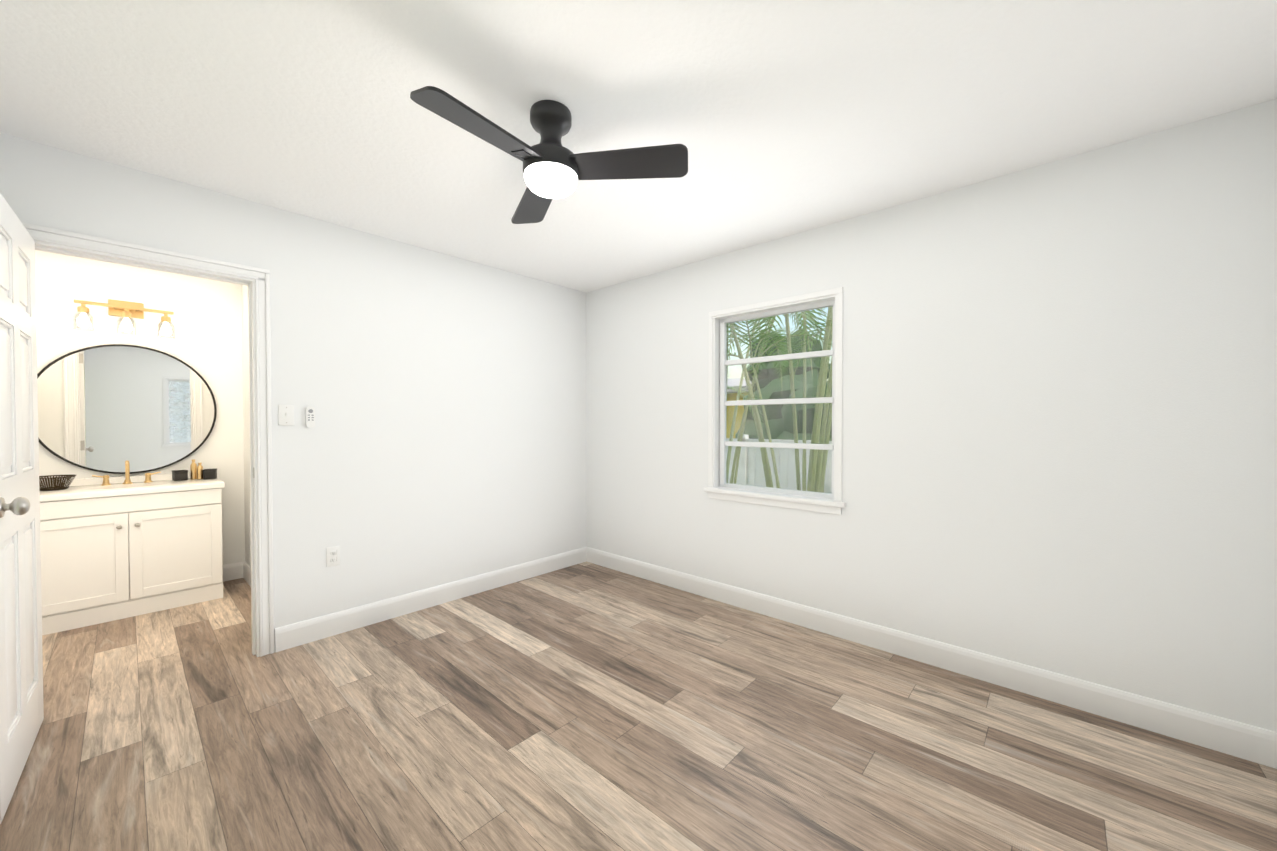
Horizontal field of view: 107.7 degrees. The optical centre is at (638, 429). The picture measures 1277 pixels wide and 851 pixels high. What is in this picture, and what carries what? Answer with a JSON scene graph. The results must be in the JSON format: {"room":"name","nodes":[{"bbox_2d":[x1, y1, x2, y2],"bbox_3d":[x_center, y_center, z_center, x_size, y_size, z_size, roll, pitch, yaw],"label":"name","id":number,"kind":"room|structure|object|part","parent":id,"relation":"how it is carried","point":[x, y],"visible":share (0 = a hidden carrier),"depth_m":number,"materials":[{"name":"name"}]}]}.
{"room":"empty bedroom","nodes":[
{"label":"empty bedroom","id":0,"kind":"room"},
{"bbox_2d":[35,250,244,564],"bbox_3d":[-3.667,-0.006,3.417,0.120,2.450,1.410,1,1,42],"label":"wall","id":1,"kind":"structure","parent":0,"point":[206,342],"depth_m":3.51,"materials":[{"name":"white paint"}]},
{"bbox_2d":[73,299,174,338],"bbox_3d":[-3.607,-0.789,3.284,0.131,0.240,0.484,1,1,42],"label":"sconce","id":2,"kind":"object","parent":1,"relation":"attached to","point":[126,311],"visible":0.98,"depth_m":3.27,"materials":[{"name":"gold metal"}]},
{"bbox_2d":[37,344,216,473],"bbox_3d":[-3.635,-0.142,3.332,0.030,0.920,0.920,1,1,42],"label":"round mirror","id":3,"kind":"object","parent":1,"relation":"attached to","point":[112,408],"visible":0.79,"depth_m":3.30,"materials":[{"name":"clear glass"}]},
{"bbox_2d":[242,285,250,566],"bbox_3d":[-2.634,-0.005,3.351,1.740,2.450,0.120,1,1,42],"label":"wall","id":4,"kind":"structure","parent":0,"point":[246,423],"depth_m":3.72,"materials":[{"name":"white paint"}]},
{"bbox_2d":[239,561,250,586],"bbox_3d":[-2.639,1.156,3.272,1.620,0.130,0.030,1,1,42],"label":"baseboard","id":5,"kind":"structure","parent":4,"relation":"attached to","point":[244,569],"depth_m":3.74,"materials":[{"name":"white paint"}]},
{"bbox_2d":[0,132,586,651],"bbox_3d":[-1.635,-0.001,3.067,0.120,2.450,3.620,1,1,42],"label":"wall","id":6,"kind":"structure","parent":0,"point":[442,440],"depth_m":2.98,"materials":[{"name":"white paint"}]},
{"bbox_2d":[0,193,43,823],"bbox_3d":[-2.272,0.225,1.691,0.761,2.015,0.155,1,1,44],"label":"door","id":7,"kind":"structure","parent":6,"relation":"in","point":[21,691],"depth_m":1.68,"materials":[{"name":"white paint"}]},
{"bbox_3d":[-2.272,0.177,1.690,0.761,1.670,0.155,1,1,44],"label":"door hardware","id":8,"kind":"part","parent":7,"relation":"part of","materials":[{"name":"silver metal"}]},
{"bbox_2d":[22,223,273,656],"bbox_3d":[-2.355,0.187,2.265,0.144,2.097,0.894,1,1,42],"label":"door frame","id":9,"kind":"structure","parent":6,"relation":"attached to","point":[264,426],"depth_m":2.51,"materials":[{"name":"white paint"}]},
{"bbox_2d":[278,405,293,425],"bbox_3d":[-1.965,-0.079,2.602,0.016,0.116,0.072,1,1,42],"label":"switch plate","id":10,"kind":"object","parent":6,"relation":"attached to","point":[285,415],"visible":1,"depth_m":2.60,"materials":[{"name":"white plastic"}]},
{"bbox_2d":[305,407,314,427],"bbox_3d":[-1.888,-0.070,2.681,0.022,0.120,0.042,1,1,42],"label":"remote","id":11,"kind":"object","parent":6,"relation":"attached to","point":[309,417],"visible":0.98,"depth_m":2.67,"materials":[{"name":"white plastic"}]},
{"bbox_2d":[326,546,339,566],"bbox_3d":[-1.819,0.758,2.780,0.010,0.116,0.072,1,1,42],"label":"electrical outlet plate","id":12,"kind":"object","parent":6,"relation":"attached to","point":[332,556],"visible":1,"depth_m":2.77,"materials":[{"name":"white plastic"}]},
{"bbox_2d":[275,547,586,652],"bbox_3d":[-1.249,1.154,3.411,0.014,0.130,2.258,1,1,42],"label":"baseboard","id":13,"kind":"structure","parent":6,"relation":"attached to","point":[314,629],"depth_m":3.11,"materials":[{"name":"white paint"}]},
{"bbox_2d":[0,562,1276,850],"bbox_3d":[-0.805,1.285,2.334,5.840,0.100,3.620,1,1,42],"label":"floor","id":14,"kind":"structure","parent":0,"point":[586,706],"depth_m":1.82,"materials":[{"name":"wood"}]},
{"bbox_2d":[39,462,224,634],"bbox_3d":[-3.470,0.726,3.171,0.510,0.993,0.939,1,1,42],"label":"bathroom vanity","id":15,"kind":"object","parent":14,"relation":"on","point":[127,545],"visible":0.96,"depth_m":3.04,"materials":[{"name":"white paint"}]},
{"bbox_2d":[39,475,75,490],"bbox_3d":[-3.749,0.343,2.984,0.196,0.086,0.196,1,1,42],"label":"basket","id":16,"kind":"object","parent":15,"relation":"on","point":[53,480],"visible":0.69,"depth_m":2.97,"materials":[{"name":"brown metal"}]},
{"bbox_2d":[82,482,169,489],"bbox_3d":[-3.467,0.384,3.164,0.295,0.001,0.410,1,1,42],"label":"basin","id":17,"kind":"object","parent":15,"relation":"in","point":[106,485],"depth_m":3.18,"materials":[{"name":"white ceramic"}]},
{"bbox_2d":[92,462,160,485],"bbox_3d":[-3.567,0.305,3.254,0.124,0.155,0.326,1,1,42],"label":"faucet","id":18,"kind":"object","parent":15,"relation":"on","point":[127,481],"depth_m":3.24,"materials":[{"name":"gold metal"}]},
{"bbox_2d":[172,470,187,480],"bbox_3d":[-3.408,0.342,3.465,0.076,0.074,0.076,1,1,34],"label":"box","id":19,"kind":"object","parent":15,"relation":"on","point":[179,475],"visible":1,"depth_m":3.44,"materials":[{"name":"black"}]},
{"bbox_2d":[190,459,196,479],"bbox_3d":[-3.369,0.303,3.530,0.035,0.150,0.035,1,1,42],"label":"bottle","id":20,"kind":"object","parent":15,"relation":"on","point":[193,470],"visible":1,"depth_m":3.52,"materials":[{"name":"gold metal"}]},
{"bbox_2d":[197,463,202,478],"bbox_3d":[-3.325,0.316,3.534,0.035,0.125,0.035,1,1,42],"label":"bottle","id":21,"kind":"object","parent":15,"relation":"on","point":[199,471],"visible":0.98,"depth_m":3.52,"materials":[{"name":"gold metal"}]},
{"bbox_2d":[203,468,216,478],"bbox_3d":[-3.277,0.341,3.565,0.076,0.074,0.076,-1,1,-36],"label":"box","id":22,"kind":"object","parent":15,"relation":"on","point":[209,473],"visible":1,"depth_m":3.54,"materials":[{"name":"black"}]},
{"bbox_2d":[0,0,1276,292],"bbox_3d":[-0.805,-1.275,2.297,5.840,0.120,3.620,1,1,42],"label":"ceiling","id":23,"kind":"structure","parent":0,"point":[780,118],"depth_m":1.69,"materials":[{"name":"white paint"}]},
{"bbox_2d":[410,86,687,223],"bbox_3d":[-0.406,-1.053,1.730,0.946,0.307,0.874,1,1,42],"label":"fan","id":24,"kind":"object","parent":23,"relation":"hanging from","point":[553,168],"visible":1,"depth_m":1.71,"materials":[{"name":"black metal"}]},
{"bbox_2d":[586,99,1276,731],"bbox_3d":[1.004,-0.001,3.017,4.100,2.450,0.150,1,1,42],"label":"wall","id":25,"kind":"structure","parent":0,"point":[1060,421],"depth_m":2.17,"materials":[{"name":"white paint"}]},
{"bbox_2d":[704,487,845,514],"bbox_3d":[0.872,0.460,3.079,0.980,0.077,0.117,1,1,42],"label":"window sill","id":26,"kind":"structure","parent":25,"relation":"attached to","point":[816,504],"depth_m":3.00,"materials":[{"name":"white paint"}]},
{"bbox_2d":[708,287,842,501],"bbox_3d":[0.887,-0.192,3.086,0.930,1.290,0.120,1,1,42],"label":"window","id":27,"kind":"structure","parent":25,"relation":"in","point":[716,317],"depth_m":3.10,"materials":[{"name":"white paint"}]},
{"bbox_3d":[0.907,-0.183,3.109,0.836,1.213,0.060,1,1,42],"label":"aluminum window sash","id":28,"kind":"part","parent":27,"relation":"part of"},
{"bbox_2d":[587,547,1274,766],"bbox_3d":[0.938,1.160,2.983,3.830,0.130,0.014,1,1,42],"label":"baseboard","id":29,"kind":"structure","parent":25,"relation":"attached to","point":[1255,744],"depth_m":2.25,"materials":[{"name":"white paint"}]},
{"bbox_2d":[1271,732,1276,768],"bbox_3d":[1.269,1.196,0.507,0.014,0.130,3.180,1,1,42],"label":"baseboard","id":30,"kind":"structure","parent":25,"relation":"attached to","point":[1273,741],"depth_m":1.71,"materials":[{"name":"white paint"}]},
{"label":"outside","id":31,"kind":"structure","parent":0,"visible":0},
{"bbox_3d":[6.516,1.479,12.950,40.000,0.200,52.000,1,1,42],"label":"ground","id":32,"kind":"structure","parent":31,"visible":0},
{"bbox_2d":[726,378,750,437],"bbox_3d":[2.639,-0.431,20.484,11.300,3.400,9.200,1,1,42],"label":"house","id":33,"kind":"structure","parent":32,"relation":"on","point":[730,397],"depth_m":14.75,"materials":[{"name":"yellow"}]},
{"bbox_2d":[726,308,825,483],"bbox_3d":[1.151,-0.643,6.884,4.234,4.226,4.480,1,1,42],"label":"palm tree","id":34,"kind":"object","parent":32,"relation":"on","point":[741,430],"depth_m":6.77,"materials":[{"name":"green plant"}]},
{"bbox_2d":[726,434,831,492],"bbox_3d":[1.938,0.772,7.952,16.088,1.360,0.120,1,1,42],"label":"fence","id":35,"kind":"object","parent":32,"relation":"on","point":[751,477],"depth_m":7.64,"materials":[{"name":"white"}]},
{"bbox_2d":[727,306,832,492],"bbox_3d":[1.773,-0.666,4.948,3.535,4.329,3.796,1,1,42],"label":"palm tree","id":36,"kind":"object","parent":32,"relation":"on","point":[823,363],"depth_m":4.62,"materials":[{"name":"green plant"}]},
{"bbox_2d":[735,329,831,440],"bbox_3d":[3.717,-0.350,8.710,7.023,4.356,7.920,1,1,42],"label":"bushes","id":37,"kind":"object","parent":32,"relation":"on","point":[774,427],"depth_m":9.85,"materials":[{"name":"green plant"}]}
]}

